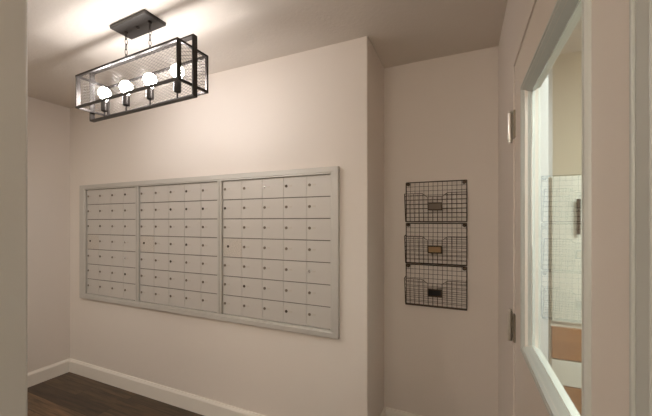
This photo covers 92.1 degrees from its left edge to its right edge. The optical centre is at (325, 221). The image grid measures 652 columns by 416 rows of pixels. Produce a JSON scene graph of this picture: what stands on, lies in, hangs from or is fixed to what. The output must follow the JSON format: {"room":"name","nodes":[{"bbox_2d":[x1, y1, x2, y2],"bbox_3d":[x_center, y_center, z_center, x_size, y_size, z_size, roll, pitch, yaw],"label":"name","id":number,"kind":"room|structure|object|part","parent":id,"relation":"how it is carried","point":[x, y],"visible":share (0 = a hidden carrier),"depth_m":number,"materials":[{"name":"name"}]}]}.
{"room":"apartment mail room","nodes":[
{"label":"apartment mail room","id":0,"kind":"room"},
{"bbox_2d":[0,0,27,415],"bbox_3d":[-1.436,0.168,0.110,0.120,2.440,2.052,0,0,24],"label":"door frame","id":1,"kind":"structure","parent":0,"point":[13,13],"depth_m":0.99,"materials":[{"name":"grey paint"}]},
{"bbox_2d":[28,96,69,372],"bbox_3d":[-2.921,0.168,1.831,0.122,2.440,4.020,0,0,24],"label":"wall","id":2,"kind":"structure","parent":0,"point":[48,123],"depth_m":2.77,"materials":[{"name":"beige paint"}]},
{"bbox_2d":[28,358,70,386],"bbox_3d":[-3.018,1.329,1.440,0.014,0.119,3.225,0,0,24],"label":"baseboard","id":3,"kind":"structure","parent":2,"relation":"attached to","point":[43,374],"depth_m":2.76,"materials":[{"name":"beige paint"}]},
{"bbox_2d":[28,372,203,415],"bbox_3d":[-0.622,1.438,0.762,5.190,0.100,4.140,0,0,24],"label":"floor","id":4,"kind":"structure","parent":0,"point":[67,394],"depth_m":2.44,"materials":[{"name":"brown wood"}]},
{"bbox_2d":[70,36,383,415],"bbox_3d":[-0.966,0.168,2.593,2.852,2.440,0.531,0,0,24],"label":"wall","id":5,"kind":"structure","parent":0,"point":[322,106],"depth_m":2.09,"materials":[{"name":"beige paint"}]},
{"bbox_2d":[69,359,264,415],"bbox_3d":[-1.062,1.329,2.338,2.852,0.119,0.014,0,0,24],"label":"baseboard","id":6,"kind":"structure","parent":5,"relation":"attached to","point":[181,399],"depth_m":2.43,"materials":[{"name":"beige paint"}]},
{"bbox_2d":[79,166,339,338],"bbox_3d":[-1.069,0.181,2.333,2.497,1.009,0.026,0,0,24],"label":"surround","id":7,"kind":"object","parent":5,"relation":"attached to","point":[333,332],"visible":1,"depth_m":2.18,"materials":[{"name":"metal"}]},
{"bbox_3d":[-2.174,0.181,2.815,0.086,1.009,0.026,0,0,24],"label":"rail","id":8,"kind":"part","parent":7,"relation":"part of","materials":[{"name":"metal"}]},
{"bbox_2d":[87,187,134,299],"bbox_3d":[-1.829,0.179,2.673,0.658,0.920,0.012,0,0,24],"label":"mailbox","id":9,"kind":"object","parent":7,"relation":"in","point":[110,212],"visible":0.96,"depth_m":2.67,"materials":[{"name":"grey metal"}]},
{"bbox_3d":[-2.055,0.574,2.772,0.163,0.126,0.005,0,0,24],"label":"mailbox door","id":10,"kind":"part","parent":9,"relation":"part of","materials":[{"name":"metal"}]},
{"bbox_3d":[-2.055,0.443,2.772,0.163,0.126,0.005,0,0,24],"label":"mailbox door","id":11,"kind":"part","parent":9,"relation":"part of","materials":[{"name":"metal"}]},
{"bbox_3d":[-2.055,0.311,2.772,0.163,0.126,0.005,0,0,24],"label":"mailbox door","id":12,"kind":"part","parent":9,"relation":"part of","materials":[{"name":"metal"}]},
{"bbox_3d":[-2.055,0.179,2.772,0.163,0.126,0.005,0,0,24],"label":"mailbox door","id":13,"kind":"part","parent":9,"relation":"part of","materials":[{"name":"grey metal"}]},
{"bbox_3d":[-2.055,0.047,2.772,0.163,0.126,0.005,0,0,24],"label":"mailbox door","id":14,"kind":"part","parent":9,"relation":"part of","materials":[{"name":"metal"}]},
{"bbox_3d":[-2.055,-0.084,2.772,0.163,0.126,0.005,0,0,24],"label":"mailbox door","id":15,"kind":"part","parent":9,"relation":"part of","materials":[{"name":"metal"}]},
{"bbox_3d":[-2.055,-0.216,2.772,0.163,0.126,0.005,0,0,24],"label":"mailbox door","id":16,"kind":"part","parent":9,"relation":"part of","materials":[{"name":"metal"}]},
{"bbox_3d":[-1.904,0.574,2.706,0.163,0.126,0.005,0,0,24],"label":"mailbox door","id":17,"kind":"part","parent":9,"relation":"part of","materials":[{"name":"metal"}]},
{"bbox_3d":[-1.904,0.443,2.706,0.163,0.126,0.005,0,0,24],"label":"mailbox door","id":18,"kind":"part","parent":9,"relation":"part of","materials":[{"name":"metal"}]},
{"bbox_3d":[-1.904,0.311,2.706,0.163,0.126,0.005,0,0,24],"label":"mailbox door","id":19,"kind":"part","parent":9,"relation":"part of","materials":[{"name":"metal"}]},
{"bbox_3d":[-1.904,0.179,2.706,0.163,0.126,0.005,0,0,24],"label":"mailbox door","id":20,"kind":"part","parent":9,"relation":"part of","materials":[{"name":"metal"}]},
{"bbox_3d":[-1.904,0.047,2.706,0.163,0.126,0.005,0,0,24],"label":"mailbox door","id":21,"kind":"part","parent":9,"relation":"part of","materials":[{"name":"metal"}]},
{"bbox_3d":[-1.904,-0.084,2.706,0.163,0.126,0.005,0,0,24],"label":"mailbox door","id":22,"kind":"part","parent":9,"relation":"part of","materials":[{"name":"metal"}]},
{"bbox_3d":[-1.904,-0.216,2.706,0.163,0.126,0.005,0,0,24],"label":"mailbox door","id":23,"kind":"part","parent":9,"relation":"part of","materials":[{"name":"metal"}]},
{"bbox_3d":[-1.753,0.574,2.640,0.163,0.126,0.005,0,0,24],"label":"mailbox door","id":24,"kind":"part","parent":9,"relation":"part of","materials":[{"name":"metal"}]},
{"bbox_3d":[-1.753,0.443,2.640,0.163,0.126,0.005,0,0,24],"label":"mailbox door","id":25,"kind":"part","parent":9,"relation":"part of","materials":[{"name":"metal"}]},
{"bbox_3d":[-1.753,0.311,2.640,0.163,0.126,0.005,0,0,24],"label":"mailbox door","id":26,"kind":"part","parent":9,"relation":"part of","materials":[{"name":"metal"}]},
{"bbox_3d":[-1.753,0.179,2.640,0.163,0.126,0.005,0,0,24],"label":"mailbox door","id":27,"kind":"part","parent":9,"relation":"part of","materials":[{"name":"metal"}]},
{"bbox_3d":[-1.753,0.047,2.640,0.163,0.126,0.005,0,0,24],"label":"mailbox door","id":28,"kind":"part","parent":9,"relation":"part of","materials":[{"name":"metal"}]},
{"bbox_3d":[-1.753,-0.084,2.640,0.163,0.126,0.005,0,0,24],"label":"mailbox door","id":29,"kind":"part","parent":9,"relation":"part of","materials":[{"name":"metal"}]},
{"bbox_3d":[-1.753,-0.216,2.640,0.163,0.126,0.005,0,0,24],"label":"mailbox door","id":30,"kind":"part","parent":9,"relation":"part of","materials":[{"name":"metal"}]},
{"bbox_3d":[-1.602,0.574,2.574,0.163,0.126,0.005,0,0,24],"label":"mailbox door","id":31,"kind":"part","parent":9,"relation":"part of","materials":[{"name":"metal"}]},
{"bbox_3d":[-1.602,0.443,2.574,0.163,0.126,0.005,0,0,24],"label":"mailbox door","id":32,"kind":"part","parent":9,"relation":"part of","materials":[{"name":"metal"}]},
{"bbox_3d":[-1.602,0.311,2.574,0.163,0.126,0.005,0,0,24],"label":"mailbox door","id":33,"kind":"part","parent":9,"relation":"part of","materials":[{"name":"metal"}]},
{"bbox_3d":[-1.602,0.179,2.574,0.163,0.126,0.005,0,0,24],"label":"mailbox door","id":34,"kind":"part","parent":9,"relation":"part of","materials":[{"name":"metal"}]},
{"bbox_3d":[-1.602,0.047,2.574,0.163,0.126,0.005,0,0,24],"label":"mailbox door","id":35,"kind":"part","parent":9,"relation":"part of","materials":[{"name":"metal"}]},
{"bbox_3d":[-1.602,-0.084,2.574,0.163,0.126,0.005,0,0,24],"label":"mailbox door","id":36,"kind":"part","parent":9,"relation":"part of","materials":[{"name":"metal"}]},
{"bbox_3d":[-1.602,-0.216,2.574,0.163,0.126,0.005,0,0,24],"label":"mailbox door","id":37,"kind":"part","parent":9,"relation":"part of","materials":[{"name":"metal"}]},
{"bbox_2d":[140,182,216,311],"bbox_3d":[-1.124,0.179,2.365,0.807,0.920,0.012,0,0,24],"label":"mailbox","id":38,"kind":"object","parent":7,"relation":"in","point":[178,222],"visible":0.98,"depth_m":2.35,"materials":[{"name":"grey metal"}]},
{"bbox_3d":[-1.420,0.574,2.495,0.160,0.126,0.005,0,0,24],"label":"mailbox door","id":39,"kind":"part","parent":38,"relation":"part of","materials":[{"name":"metal"}]},
{"bbox_3d":[-1.420,0.443,2.495,0.160,0.126,0.005,0,0,24],"label":"mailbox door","id":40,"kind":"part","parent":38,"relation":"part of","materials":[{"name":"metal"}]},
{"bbox_3d":[-1.420,0.311,2.495,0.160,0.126,0.005,0,0,24],"label":"mailbox door","id":41,"kind":"part","parent":38,"relation":"part of","materials":[{"name":"metal"}]},
{"bbox_3d":[-1.420,0.179,2.495,0.160,0.126,0.005,0,0,24],"label":"mailbox door","id":42,"kind":"part","parent":38,"relation":"part of","materials":[{"name":"grey metal"}]},
{"bbox_3d":[-1.420,0.047,2.495,0.160,0.126,0.005,0,0,24],"label":"mailbox door","id":43,"kind":"part","parent":38,"relation":"part of","materials":[{"name":"metal"}]},
{"bbox_3d":[-1.420,-0.084,2.495,0.160,0.126,0.005,0,0,24],"label":"mailbox door","id":44,"kind":"part","parent":38,"relation":"part of","materials":[{"name":"metal"}]},
{"bbox_3d":[-1.420,-0.216,2.495,0.160,0.126,0.005,0,0,24],"label":"mailbox door","id":45,"kind":"part","parent":38,"relation":"part of","materials":[{"name":"metal"}]},
{"bbox_3d":[-1.272,0.574,2.430,0.160,0.126,0.005,0,0,24],"label":"mailbox door","id":46,"kind":"part","parent":38,"relation":"part of","materials":[{"name":"metal"}]},
{"bbox_3d":[-1.272,0.443,2.430,0.160,0.126,0.005,0,0,24],"label":"mailbox door","id":47,"kind":"part","parent":38,"relation":"part of","materials":[{"name":"metal"}]},
{"bbox_3d":[-1.272,0.311,2.430,0.160,0.126,0.005,0,0,24],"label":"mailbox door","id":48,"kind":"part","parent":38,"relation":"part of","materials":[{"name":"metal"}]},
{"bbox_3d":[-1.272,0.179,2.430,0.160,0.126,0.005,0,0,24],"label":"mailbox door","id":49,"kind":"part","parent":38,"relation":"part of","materials":[{"name":"metal"}]},
{"bbox_3d":[-1.272,0.047,2.430,0.160,0.126,0.005,0,0,24],"label":"mailbox door","id":50,"kind":"part","parent":38,"relation":"part of","materials":[{"name":"metal"}]},
{"bbox_3d":[-1.272,-0.084,2.430,0.160,0.126,0.005,0,0,24],"label":"mailbox door","id":51,"kind":"part","parent":38,"relation":"part of","materials":[{"name":"metal"}]},
{"bbox_3d":[-1.272,-0.216,2.430,0.160,0.126,0.005,0,0,24],"label":"mailbox door","id":52,"kind":"part","parent":38,"relation":"part of","materials":[{"name":"metal"}]},
{"bbox_3d":[-1.124,0.574,2.365,0.160,0.126,0.005,0,0,24],"label":"mailbox door","id":53,"kind":"part","parent":38,"relation":"part of","materials":[{"name":"metal"}]},
{"bbox_3d":[-1.124,0.443,2.365,0.160,0.126,0.005,0,0,24],"label":"mailbox door","id":54,"kind":"part","parent":38,"relation":"part of","materials":[{"name":"metal"}]},
{"bbox_3d":[-1.124,0.311,2.365,0.160,0.126,0.005,0,0,24],"label":"mailbox door","id":55,"kind":"part","parent":38,"relation":"part of","materials":[{"name":"metal"}]},
{"bbox_3d":[-1.124,0.179,2.365,0.160,0.126,0.005,0,0,24],"label":"mailbox door","id":56,"kind":"part","parent":38,"relation":"part of","materials":[{"name":"metal"}]},
{"bbox_3d":[-1.124,0.047,2.365,0.160,0.126,0.005,0,0,24],"label":"mailbox door","id":57,"kind":"part","parent":38,"relation":"part of","materials":[{"name":"metal"}]},
{"bbox_3d":[-1.124,-0.084,2.365,0.160,0.126,0.005,0,0,24],"label":"mailbox door","id":58,"kind":"part","parent":38,"relation":"part of","materials":[{"name":"metal"}]},
{"bbox_3d":[-1.124,-0.216,2.365,0.160,0.126,0.005,0,0,24],"label":"mailbox door","id":59,"kind":"part","parent":38,"relation":"part of","materials":[{"name":"metal"}]},
{"bbox_3d":[-0.976,0.574,2.301,0.160,0.126,0.005,0,0,24],"label":"mailbox door","id":60,"kind":"part","parent":38,"relation":"part of","materials":[{"name":"metal"}]},
{"bbox_3d":[-0.976,0.443,2.301,0.160,0.126,0.005,0,0,24],"label":"mailbox door","id":61,"kind":"part","parent":38,"relation":"part of","materials":[{"name":"metal"}]},
{"bbox_3d":[-0.976,0.311,2.301,0.160,0.126,0.005,0,0,24],"label":"mailbox door","id":62,"kind":"part","parent":38,"relation":"part of","materials":[{"name":"metal"}]},
{"bbox_3d":[-0.976,0.179,2.301,0.160,0.126,0.005,0,0,24],"label":"mailbox door","id":63,"kind":"part","parent":38,"relation":"part of","materials":[{"name":"metal"}]},
{"bbox_3d":[-0.976,0.047,2.301,0.160,0.126,0.005,0,0,24],"label":"mailbox door","id":64,"kind":"part","parent":38,"relation":"part of","materials":[{"name":"metal"}]},
{"bbox_3d":[-0.976,-0.084,2.301,0.160,0.126,0.005,0,0,24],"label":"mailbox door","id":65,"kind":"part","parent":38,"relation":"part of","materials":[{"name":"metal"}]},
{"bbox_3d":[-0.976,-0.216,2.301,0.160,0.126,0.005,0,0,24],"label":"mailbox door","id":66,"kind":"part","parent":38,"relation":"part of","materials":[{"name":"metal"}]},
{"bbox_3d":[-0.827,0.574,2.236,0.160,0.126,0.005,0,0,24],"label":"mailbox door","id":67,"kind":"part","parent":38,"relation":"part of","materials":[{"name":"metal"}]},
{"bbox_3d":[-0.827,0.443,2.236,0.160,0.126,0.005,0,0,24],"label":"mailbox door","id":68,"kind":"part","parent":38,"relation":"part of","materials":[{"name":"metal"}]},
{"bbox_3d":[-0.827,0.311,2.236,0.160,0.126,0.005,0,0,24],"label":"mailbox door","id":69,"kind":"part","parent":38,"relation":"part of","materials":[{"name":"metal"}]},
{"bbox_3d":[-0.827,0.179,2.236,0.160,0.126,0.005,0,0,24],"label":"mailbox door","id":70,"kind":"part","parent":38,"relation":"part of","materials":[{"name":"metal"}]},
{"bbox_3d":[-0.827,0.047,2.236,0.160,0.126,0.005,0,0,24],"label":"mailbox door","id":71,"kind":"part","parent":38,"relation":"part of","materials":[{"name":"metal"}]},
{"bbox_3d":[-0.827,-0.084,2.236,0.160,0.126,0.005,0,0,24],"label":"mailbox door","id":72,"kind":"part","parent":38,"relation":"part of","materials":[{"name":"metal"}]},
{"bbox_3d":[-0.827,-0.216,2.236,0.160,0.126,0.005,0,0,24],"label":"mailbox door","id":73,"kind":"part","parent":38,"relation":"part of","materials":[{"name":"metal"}]},
{"bbox_3d":[-1.069,-0.302,2.333,2.497,0.041,0.026,0,0,24],"label":"rail","id":74,"kind":"part","parent":7,"relation":"part of","materials":[{"name":"metal"}]},
{"bbox_3d":[-1.069,0.663,2.333,2.497,0.045,0.026,0,0,24],"label":"rail","id":75,"kind":"part","parent":7,"relation":"part of","materials":[{"name":"metal"}]},
{"bbox_2d":[223,174,329,328],"bbox_3d":[-0.342,0.179,2.024,0.817,0.920,0.012,0,0,24],"label":"mailbox","id":76,"kind":"object","parent":7,"relation":"in","point":[276,231],"visible":0.98,"depth_m":2.00,"materials":[{"name":"grey metal"}]},
{"bbox_3d":[-0.642,0.574,2.155,0.162,0.126,0.005,0,0,24],"label":"mailbox door","id":77,"kind":"part","parent":76,"relation":"part of","materials":[{"name":"metal"}]},
{"bbox_3d":[-0.642,0.443,2.155,0.162,0.126,0.005,0,0,24],"label":"mailbox door","id":78,"kind":"part","parent":76,"relation":"part of","materials":[{"name":"metal"}]},
{"bbox_3d":[-0.642,0.311,2.155,0.162,0.126,0.005,0,0,24],"label":"mailbox door","id":79,"kind":"part","parent":76,"relation":"part of","materials":[{"name":"metal"}]},
{"bbox_3d":[-0.642,0.179,2.155,0.162,0.126,0.005,0,0,24],"label":"mailbox door","id":80,"kind":"part","parent":76,"relation":"part of","materials":[{"name":"grey metal"}]},
{"bbox_3d":[-0.642,0.047,2.155,0.162,0.126,0.005,0,0,24],"label":"mailbox door","id":81,"kind":"part","parent":76,"relation":"part of","materials":[{"name":"metal"}]},
{"bbox_3d":[-0.642,-0.084,2.155,0.162,0.126,0.005,0,0,24],"label":"mailbox door","id":82,"kind":"part","parent":76,"relation":"part of","materials":[{"name":"metal"}]},
{"bbox_3d":[-0.642,-0.216,2.155,0.162,0.126,0.005,0,0,24],"label":"mailbox door","id":83,"kind":"part","parent":76,"relation":"part of","materials":[{"name":"metal"}]},
{"bbox_3d":[-0.492,0.574,2.090,0.162,0.126,0.005,0,0,24],"label":"mailbox door","id":84,"kind":"part","parent":76,"relation":"part of","materials":[{"name":"metal"}]},
{"bbox_3d":[-0.492,0.443,2.090,0.162,0.126,0.005,0,0,24],"label":"mailbox door","id":85,"kind":"part","parent":76,"relation":"part of","materials":[{"name":"metal"}]},
{"bbox_3d":[-0.492,0.311,2.090,0.162,0.126,0.005,0,0,24],"label":"mailbox door","id":86,"kind":"part","parent":76,"relation":"part of","materials":[{"name":"metal"}]},
{"bbox_3d":[-0.492,0.179,2.090,0.162,0.126,0.005,0,0,24],"label":"mailbox door","id":87,"kind":"part","parent":76,"relation":"part of","materials":[{"name":"metal"}]},
{"bbox_3d":[-0.492,0.047,2.090,0.162,0.126,0.005,0,0,24],"label":"mailbox door","id":88,"kind":"part","parent":76,"relation":"part of","materials":[{"name":"metal"}]},
{"bbox_3d":[-0.492,-0.084,2.090,0.162,0.126,0.005,0,0,24],"label":"mailbox door","id":89,"kind":"part","parent":76,"relation":"part of","materials":[{"name":"metal"}]},
{"bbox_3d":[-0.492,-0.216,2.090,0.162,0.126,0.005,0,0,24],"label":"mailbox door","id":90,"kind":"part","parent":76,"relation":"part of","materials":[{"name":"metal"}]},
{"bbox_3d":[-0.342,0.574,2.024,0.162,0.126,0.005,0,0,24],"label":"mailbox door","id":91,"kind":"part","parent":76,"relation":"part of","materials":[{"name":"metal"}]},
{"bbox_3d":[-0.342,0.443,2.024,0.162,0.126,0.005,0,0,24],"label":"mailbox door","id":92,"kind":"part","parent":76,"relation":"part of","materials":[{"name":"metal"}]},
{"bbox_3d":[-0.342,0.311,2.024,0.162,0.126,0.005,0,0,24],"label":"mailbox door","id":93,"kind":"part","parent":76,"relation":"part of","materials":[{"name":"metal"}]},
{"bbox_3d":[-0.342,0.179,2.024,0.162,0.126,0.005,0,0,24],"label":"mailbox door","id":94,"kind":"part","parent":76,"relation":"part of","materials":[{"name":"metal"}]},
{"bbox_3d":[-0.342,0.047,2.024,0.162,0.126,0.005,0,0,24],"label":"mailbox door","id":95,"kind":"part","parent":76,"relation":"part of","materials":[{"name":"metal"}]},
{"bbox_3d":[-0.342,-0.084,2.024,0.162,0.126,0.005,0,0,24],"label":"mailbox door","id":96,"kind":"part","parent":76,"relation":"part of","materials":[{"name":"metal"}]},
{"bbox_3d":[-0.342,-0.216,2.024,0.162,0.126,0.005,0,0,24],"label":"mailbox door","id":97,"kind":"part","parent":76,"relation":"part of","materials":[{"name":"metal"}]},
{"bbox_3d":[-0.192,0.574,1.959,0.162,0.126,0.005,0,0,24],"label":"mailbox door","id":98,"kind":"part","parent":76,"relation":"part of","materials":[{"name":"metal"}]},
{"bbox_3d":[-0.192,0.443,1.959,0.162,0.126,0.005,0,0,24],"label":"mailbox door","id":99,"kind":"part","parent":76,"relation":"part of","materials":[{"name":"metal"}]},
{"bbox_3d":[-0.192,0.311,1.959,0.162,0.126,0.005,0,0,24],"label":"mailbox door","id":100,"kind":"part","parent":76,"relation":"part of","materials":[{"name":"metal"}]},
{"bbox_3d":[-0.192,0.179,1.959,0.162,0.126,0.005,0,0,24],"label":"mailbox door","id":101,"kind":"part","parent":76,"relation":"part of","materials":[{"name":"metal"}]},
{"bbox_3d":[-0.192,0.047,1.959,0.162,0.126,0.005,0,0,24],"label":"mailbox door","id":102,"kind":"part","parent":76,"relation":"part of","materials":[{"name":"metal"}]},
{"bbox_3d":[-0.192,-0.084,1.959,0.162,0.126,0.005,0,0,24],"label":"mailbox door","id":103,"kind":"part","parent":76,"relation":"part of","materials":[{"name":"metal"}]},
{"bbox_3d":[-0.192,-0.216,1.959,0.162,0.126,0.005,0,0,24],"label":"mailbox door","id":104,"kind":"part","parent":76,"relation":"part of","materials":[{"name":"metal"}]},
{"bbox_3d":[-0.042,0.574,1.893,0.162,0.126,0.005,0,0,24],"label":"mailbox door","id":105,"kind":"part","parent":76,"relation":"part of","materials":[{"name":"metal"}]},
{"bbox_3d":[-0.042,0.443,1.893,0.162,0.126,0.005,0,0,24],"label":"mailbox door","id":106,"kind":"part","parent":76,"relation":"part of","materials":[{"name":"metal"}]},
{"bbox_3d":[-0.042,0.311,1.893,0.162,0.126,0.005,0,0,24],"label":"mailbox door","id":107,"kind":"part","parent":76,"relation":"part of","materials":[{"name":"metal"}]},
{"bbox_3d":[-0.042,0.179,1.893,0.162,0.126,0.005,0,0,24],"label":"mailbox door","id":108,"kind":"part","parent":76,"relation":"part of","materials":[{"name":"metal"}]},
{"bbox_3d":[-0.042,0.047,1.893,0.162,0.126,0.005,0,0,24],"label":"mailbox door","id":109,"kind":"part","parent":76,"relation":"part of","materials":[{"name":"metal"}]},
{"bbox_3d":[-0.042,-0.084,1.893,0.162,0.126,0.005,0,0,24],"label":"mailbox door","id":110,"kind":"part","parent":76,"relation":"part of","materials":[{"name":"metal"}]},
{"bbox_3d":[-0.042,-0.216,1.893,0.162,0.126,0.005,0,0,24],"label":"mailbox door","id":111,"kind":"part","parent":76,"relation":"part of","materials":[{"name":"metal"}]},
{"bbox_3d":[0.053,0.181,1.844,0.049,1.009,0.026,0,0,24],"label":"rail","id":112,"kind":"part","parent":7,"relation":"part of","materials":[{"name":"metal"}]},
{"bbox_2d":[380,407,385,415],"bbox_3d":[0.324,1.329,1.965,0.014,0.119,0.411,0,0,24],"label":"baseboard","id":113,"kind":"structure","parent":5,"relation":"attached to","point":[383,413],"depth_m":2.11,"materials":[{"name":"beige paint"}]},
{"bbox_2d":[28,0,507,107],"bbox_3d":[-0.622,-1.102,0.762,5.190,0.100,4.140,0,0,24],"label":"ceiling","id":114,"kind":"structure","parent":0,"point":[67,39],"depth_m":1.73,"materials":[{"name":"beige paint"}]},
{"bbox_2d":[75,9,207,121],"bbox_3d":[-1.001,-0.821,1.670,0.855,0.462,0.179,0,0,26],"label":"chandelier","id":115,"kind":"object","parent":114,"relation":"hanging from","point":[143,22],"visible":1,"depth_m":1.62,"materials":[{"name":"brown metal"}]},
{"bbox_3d":[-1.371,-0.734,1.851,0.002,0.167,0.157,0,0,26],"label":"panel","id":116,"kind":"part","parent":115,"relation":"part of","materials":[{"name":"black metal"}]},
{"bbox_2d":[101,101,107,115],"bbox_3d":[-1.270,-0.643,1.802,0.035,0.090,0.035,0,0,26],"label":"socket","id":117,"kind":"object","parent":115,"relation":"attached to","point":[104,105],"depth_m":1.79,"materials":[{"name":"brown metal"}]},
{"bbox_3d":[-1.270,-0.727,1.802,0.062,0.079,0.062,0,0,26],"label":"bulb","id":118,"kind":"part","parent":115,"relation":"part of","materials":[{"name":"white glass"}]},
{"bbox_2d":[122,95,129,110],"bbox_3d":[-1.091,-0.643,1.714,0.035,0.090,0.035,0,0,26],"label":"socket","id":119,"kind":"object","parent":115,"relation":"attached to","point":[125,99],"depth_m":1.70,"materials":[{"name":"brown metal"}]},
{"bbox_3d":[-1.091,-0.727,1.714,0.062,0.079,0.062,0,0,26],"label":"bulb","id":120,"kind":"part","parent":115,"relation":"part of","materials":[{"name":"white glass"}]},
{"bbox_3d":[-1.038,-0.734,1.595,0.814,0.167,0.004,0,0,26],"label":"panel","id":121,"kind":"part","parent":115,"relation":"part of","materials":[{"name":"black metal"}]},
{"bbox_3d":[-1.091,-0.953,1.714,0.012,0.150,0.012,0,0,-19],"label":"chain","id":122,"kind":"part","parent":115,"relation":"part of","materials":[{"name":"brown metal"}]},
{"bbox_3d":[-1.001,-0.734,1.670,0.835,0.188,0.178,0,0,26],"label":"cage frame","id":123,"kind":"part","parent":115,"relation":"part of","materials":[{"name":"brown metal"}]},
{"bbox_3d":[-1.001,-0.736,1.670,0.855,0.292,0.025,0,0,26],"label":"loop frame","id":124,"kind":"part","parent":115,"relation":"part of","materials":[{"name":"brown metal"}]},
{"bbox_2d":[146,88,153,104],"bbox_3d":[-0.911,-0.643,1.626,0.035,0.090,0.035,0,0,26],"label":"socket","id":125,"kind":"object","parent":115,"relation":"attached to","point":[149,92],"depth_m":1.61,"materials":[{"name":"brown metal"}]},
{"bbox_3d":[-0.911,-0.727,1.626,0.062,0.079,0.062,0,0,26],"label":"bulb","id":126,"kind":"part","parent":115,"relation":"part of","materials":[{"name":"white glass"}]},
{"bbox_3d":[-0.911,-0.953,1.626,0.012,0.150,0.012,0,0,-19],"label":"chain","id":127,"kind":"part","parent":115,"relation":"part of","materials":[{"name":"brown metal"}]},
{"bbox_3d":[-0.964,-0.734,1.746,0.814,0.167,0.002,0,0,26],"label":"panel","id":128,"kind":"part","parent":115,"relation":"part of","materials":[{"name":"black metal"}]},
{"bbox_2d":[173,80,180,97],"bbox_3d":[-0.727,-0.643,1.536,0.035,0.090,0.035,0,0,26],"label":"socket","id":129,"kind":"object","parent":115,"relation":"attached to","point":[176,84],"depth_m":1.52,"materials":[{"name":"brown metal"}]},
{"bbox_3d":[-0.727,-0.727,1.536,0.062,0.079,0.062,0,0,26],"label":"bulb","id":130,"kind":"part","parent":115,"relation":"part of","materials":[{"name":"white glass"}]},
{"bbox_3d":[-0.631,-0.734,1.489,0.002,0.167,0.157,0,0,26],"label":"panel","id":131,"kind":"part","parent":115,"relation":"part of","materials":[{"name":"black metal"}]},
{"bbox_2d":[384,46,497,415],"bbox_3d":[0.795,0.168,2.049,0.810,2.440,0.120,0,0,24],"label":"wall","id":132,"kind":"structure","parent":0,"point":[441,113],"depth_m":2.00,"materials":[{"name":"beige paint"}]},
{"bbox_2d":[386,407,421,415],"bbox_3d":[0.720,1.329,2.009,0.676,0.119,0.014,0,0,24],"label":"baseboard","id":133,"kind":"structure","parent":132,"relation":"attached to","point":[389,411],"depth_m":2.11,"materials":[{"name":"beige paint"}]},
{"bbox_2d":[404,180,466,310],"bbox_3d":[0.689,0.143,1.987,0.374,0.806,0.075,0,0,24],"label":"wall basket","id":134,"kind":"object","parent":132,"relation":"attached to","point":[432,206],"visible":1,"depth_m":2.00,"materials":[{"name":"brown metal"}]},
{"bbox_2d":[498,0,529,415],"bbox_3d":[0.360,0.168,0.190,0.120,2.440,3.636,0,0,24],"label":"wall","id":135,"kind":"structure","parent":0,"point":[516,10],"depth_m":1.60,"materials":[{"name":"beige paint"}]},
{"bbox_2d":[512,0,536,415],"bbox_3d":[0.644,0.348,0.842,0.126,2.080,1.042,0,0,24],"label":"trim","id":136,"kind":"structure","parent":135,"relation":"attached to","point":[532,3],"depth_m":1.30,"materials":[{"name":"beige paint"}]},
{"bbox_2d":[507,0,628,415],"bbox_3d":[0.611,0.367,0.857,0.078,2.018,1.037,0,0,22],"label":"door","id":137,"kind":"structure","parent":135,"relation":"in","point":[568,124],"depth_m":0.68,"materials":[{"name":"beige paint"}]},
{"bbox_3d":[0.576,-0.011,0.819,0.028,0.948,0.649,0,0,24],"label":"glazing frame","id":138,"kind":"part","parent":137,"relation":"part of","materials":[{"name":"grey paint"}]},
{"bbox_3d":[0.590,-0.011,0.806,0.006,0.868,0.580,0,0,24],"label":"glass pane","id":139,"kind":"part","parent":137,"relation":"part of","materials":[{"name":"white"}]},
{"bbox_2d":[629,0,651,415],"bbox_3d":[0.425,0.348,0.343,0.130,2.080,0.044,0,0,24],"label":"trim","id":140,"kind":"structure","parent":135,"relation":"attached to","point":[640,11],"depth_m":0.37,"materials":[{"name":"grey paint"}]}
]}

